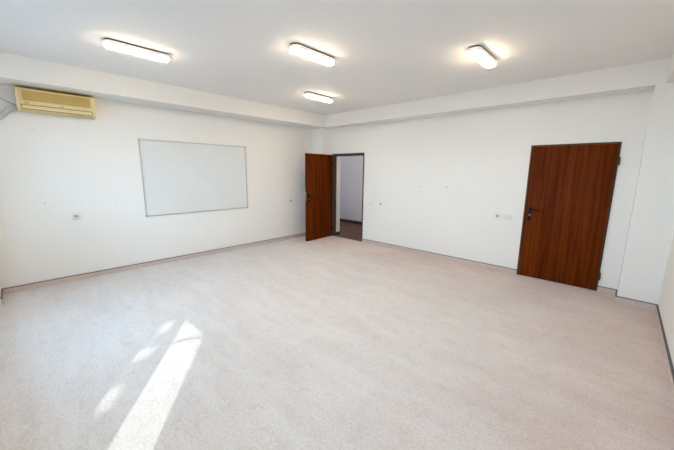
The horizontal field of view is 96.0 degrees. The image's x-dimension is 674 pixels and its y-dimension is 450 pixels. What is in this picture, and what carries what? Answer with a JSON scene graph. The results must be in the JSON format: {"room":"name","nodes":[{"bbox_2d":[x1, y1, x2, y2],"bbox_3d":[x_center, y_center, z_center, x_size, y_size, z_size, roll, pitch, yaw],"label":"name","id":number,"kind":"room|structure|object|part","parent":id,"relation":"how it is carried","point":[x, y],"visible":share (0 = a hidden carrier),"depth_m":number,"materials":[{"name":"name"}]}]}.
{"room":"classroom","nodes":[
{"label":"classroom","id":0,"kind":"room"},
{"bbox_2d":[0,85,311,288],"bbox_3d":[-2.595,-0.869,5.759,0.230,2.916,6.530,10,14,42],"label":"wall","id":1,"kind":"structure","parent":0,"point":[53,168],"depth_m":4.69,"materials":[{"name":"white paint"}]},
{"bbox_2d":[13,86,95,118],"bbox_3d":[-3.736,-1.617,4.056,0.209,0.273,0.780,10,14,42],"label":"air conditioner","id":2,"kind":"object","parent":1,"relation":"attached to","point":[27,100],"visible":1,"depth_m":3.97,"materials":[{"name":"plastic"}]},
{"bbox_2d":[0,104,16,119],"bbox_3d":[-4.201,-1.278,3.718,0.057,0.442,0.447,10,14,44],"label":"pipe","id":3,"kind":"object","parent":2,"relation":"attached to","point":[11,108],"visible":0.95,"depth_m":3.77,"materials":[{"name":"white plastic"}]},
{"bbox_3d":[-3.663,-1.650,3.981,0.010,0.149,0.694,10,14,42],"label":"grille frame","id":4,"kind":"part","parent":2,"relation":"part of","materials":[{"name":"plastic"}]},
{"bbox_2d":[21,89,90,107],"bbox_3d":[-3.664,-1.649,3.982,0.009,0.127,0.674,10,14,42],"label":"grille","id":5,"kind":"object","parent":2,"relation":"attached to","point":[32,96],"depth_m":3.95,"materials":[{"name":"plastic"}]},
{"bbox_3d":[-3.679,-1.519,4.018,0.030,0.042,0.690,10,14,42],"label":"louver blade","id":6,"kind":"part","parent":2,"relation":"part of","materials":[{"name":"plastic"}]},
{"bbox_2d":[72,213,79,218],"bbox_3d":[-3.791,-0.130,4.407,0.036,0.082,0.082,10,14,42],"label":"wall socket","id":7,"kind":"object","parent":1,"relation":"attached to","point":[74,215],"visible":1,"depth_m":4.40,"materials":[{"name":"beige plastic"}]},
{"bbox_2d":[1,233,305,304],"bbox_3d":[-2.358,0.570,5.782,0.454,0.079,5.464,10,14,42],"label":"baseboard","id":8,"kind":"structure","parent":1,"relation":"attached to","point":[13,289],"depth_m":4.95,"materials":[{"name":"plastic"}]},
{"bbox_2d":[138,139,247,216],"bbox_3d":[-2.533,-0.872,5.638,0.024,1.267,1.904,10,14,42],"label":"whiteboard","id":9,"kind":"object","parent":1,"relation":"attached to","point":[178,177],"visible":1,"depth_m":5.51,"materials":[{"name":"plastic"}]},
{"bbox_2d":[0,236,673,449],"bbox_3d":[-0.329,1.050,3.763,6.707,0.120,6.300,10,14,42],"label":"floor","id":10,"kind":"structure","parent":0,"point":[330,342],"depth_m":2.67,"materials":[{"name":"beige carpet"}]},
{"bbox_2d":[311,128,331,154],"bbox_3d":[-0.388,-1.044,7.641,0.410,2.646,0.300,10,14,42],"label":"pillar","id":11,"kind":"structure","parent":10,"relation":"on","point":[321,138],"depth_m":7.34,"materials":[{"name":"white paint"}]},
{"bbox_2d":[336,234,360,240],"bbox_3d":[0.321,0.370,7.572,0.974,0.101,0.230,10,14,42],"label":"threshold","id":12,"kind":"object","parent":10,"relation":"on","point":[339,235],"visible":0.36,"depth_m":7.59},
{"bbox_2d":[617,83,673,303],"bbox_3d":[3.881,-0.301,3.699,0.369,2.646,0.300,10,14,42],"label":"pillar","id":13,"kind":"structure","parent":10,"relation":"on","point":[651,225],"depth_m":3.61,"materials":[{"name":"white paint"}]},
{"bbox_2d":[0,0,673,114],"bbox_3d":[-0.220,-1.952,3.314,6.707,0.120,6.530,10,14,42],"label":"ceiling","id":14,"kind":"structure","parent":0,"point":[385,52],"depth_m":3.01,"materials":[{"name":"paint"}]},
{"bbox_2d":[103,38,169,61],"bbox_3d":[-2.128,-1.863,3.255,0.135,0.072,0.610,10,14,42],"label":"ceiling lamp","id":15,"kind":"object","parent":14,"relation":"attached to","point":[109,43],"visible":1,"depth_m":3.19,"materials":[{"name":"white plastic"}]},
{"bbox_2d":[0,52,332,128],"bbox_3d":[-2.324,-2.127,5.296,0.470,0.270,6.060,10,14,42],"label":"beam","id":16,"kind":"structure","parent":14,"relation":"attached to","point":[15,70],"depth_m":4.41,"materials":[{"name":"white paint"}]},
{"bbox_2d":[289,42,334,65],"bbox_3d":[-0.259,-1.856,3.318,0.135,0.072,0.610,10,14,42],"label":"ceiling lamp","id":17,"kind":"object","parent":14,"relation":"attached to","point":[299,49],"visible":1,"depth_m":3.25,"materials":[{"name":"white plastic"}]},
{"bbox_2d":[304,92,332,102],"bbox_3d":[-0.308,-2.193,5.215,0.135,0.072,0.610,10,14,42],"label":"ceiling lamp","id":18,"kind":"object","parent":14,"relation":"attached to","point":[311,95],"visible":1,"depth_m":5.14,"materials":[{"name":"white plastic"}]},
{"bbox_2d":[468,45,496,67],"bbox_3d":[1.605,-1.840,3.333,0.135,0.072,0.610,10,14,42],"label":"ceiling lamp","id":19,"kind":"object","parent":14,"relation":"attached to","point":[479,53],"visible":1,"depth_m":3.24,"materials":[{"name":"white plastic"}]},
{"bbox_2d":[325,58,670,128],"bbox_3d":[1.823,-2.097,5.357,5.498,0.270,0.300,10,14,42],"label":"beam","id":20,"kind":"structure","parent":14,"relation":"attached to","point":[638,77],"depth_m":4.37,"materials":[{"name":"white paint"}]},
{"bbox_2d":[667,53,673,82],"bbox_3d":[1.956,-1.383,1.344,0.279,0.270,6.060,10,14,42],"label":"beam","id":21,"kind":"structure","parent":14,"relation":"attached to","point":[670,79],"depth_m":3.22,"materials":[{"name":"white paint"}]},
{"bbox_2d":[340,222,361,238],"bbox_3d":[0.174,0.129,8.924,6.600,0.100,1.570,10,14,42],"label":"floor","id":22,"kind":"structure","parent":0,"point":[347,229],"depth_m":8.64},
{"bbox_2d":[340,156,362,221],"bbox_3d":[0.777,-1.378,9.292,6.600,2.750,0.150,10,14,42],"label":"wall","id":23,"kind":"structure","parent":0,"point":[351,167],"depth_m":9.53,"materials":[{"name":"paint"}]},
{"bbox_2d":[340,218,361,224],"bbox_3d":[0.707,-0.064,9.464,6.600,0.100,0.018,10,14,42],"label":"baseboard","id":24,"kind":"structure","parent":23,"relation":"attached to","point":[341,220],"depth_m":9.68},
{"bbox_2d":[332,90,653,288],"bbox_3d":[1.922,-0.839,5.844,6.247,2.916,0.230,10,14,42],"label":"wall","id":25,"kind":"structure","parent":0,"point":[441,183],"depth_m":5.23,"materials":[{"name":"white paint"}]},
{"bbox_2d":[305,153,364,241],"bbox_3d":[-0.065,-0.625,7.004,1.023,2.050,0.998,10,14,42],"label":"door","id":26,"kind":"structure","parent":25,"relation":"in","point":[320,169],"depth_m":7.24,"materials":[{"name":"brown wood"}]},
{"bbox_3d":[0.270,-0.677,7.319,0.974,2.050,0.074,10,14,42],"label":"frame","id":27,"kind":"part","parent":26,"relation":"part of","materials":[{"name":"grey paint"}]},
{"bbox_2d":[336,156,340,231],"bbox_3d":[0.356,-0.734,7.402,0.976,1.965,0.173,10,14,42],"label":"door reveal","id":28,"kind":"structure","parent":25,"relation":"in","point":[338,157],"depth_m":7.73,"materials":[{"name":"white paint"}]},
{"bbox_2d":[504,215,511,219],"bbox_3d":[2.795,-0.124,4.960,0.115,0.082,0.018,10,14,42],"label":"light switch","id":29,"kind":"object","parent":25,"relation":"attached to","point":[506,217],"visible":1,"depth_m":4.96,"materials":[{"name":"white plastic"}]},
{"bbox_2d":[362,239,655,309],"bbox_3d":[2.237,0.681,5.418,4.801,0.079,0.320,10,14,42],"label":"baseboard","id":30,"kind":"structure","parent":25,"relation":"attached to","point":[628,301],"depth_m":5.24,"materials":[{"name":"plastic"}]},
{"bbox_2d":[516,142,621,290],"bbox_3d":[3.322,-0.137,4.447,1.026,2.050,0.154,10,14,42],"label":"door","id":31,"kind":"structure","parent":25,"relation":"in","point":[570,188],"depth_m":4.40,"materials":[{"name":"brown wood"}]},
{"bbox_3d":[3.001,-0.178,4.721,0.042,0.215,0.009,10,14,42],"label":"handle plate","id":32,"kind":"part","parent":31,"relation":"part of","materials":[{"name":"black plastic"}]},
{"bbox_2d":[658,230,673,367],"bbox_3d":[2.124,-0.047,1.400,0.230,2.916,6.530,10,14,42],"label":"wall","id":33,"kind":"structure","parent":0,"point":[666,299],"depth_m":3.17,"materials":[{"name":"white paint"}]},
{"bbox_2d":[655,304,673,397],"bbox_3d":[1.922,1.351,1.627,0.020,0.079,5.764,10,14,42],"label":"baseboard","id":34,"kind":"structure","parent":33,"relation":"attached to","point":[667,355],"depth_m":2.78,"materials":[{"name":"plastic"}]}
]}

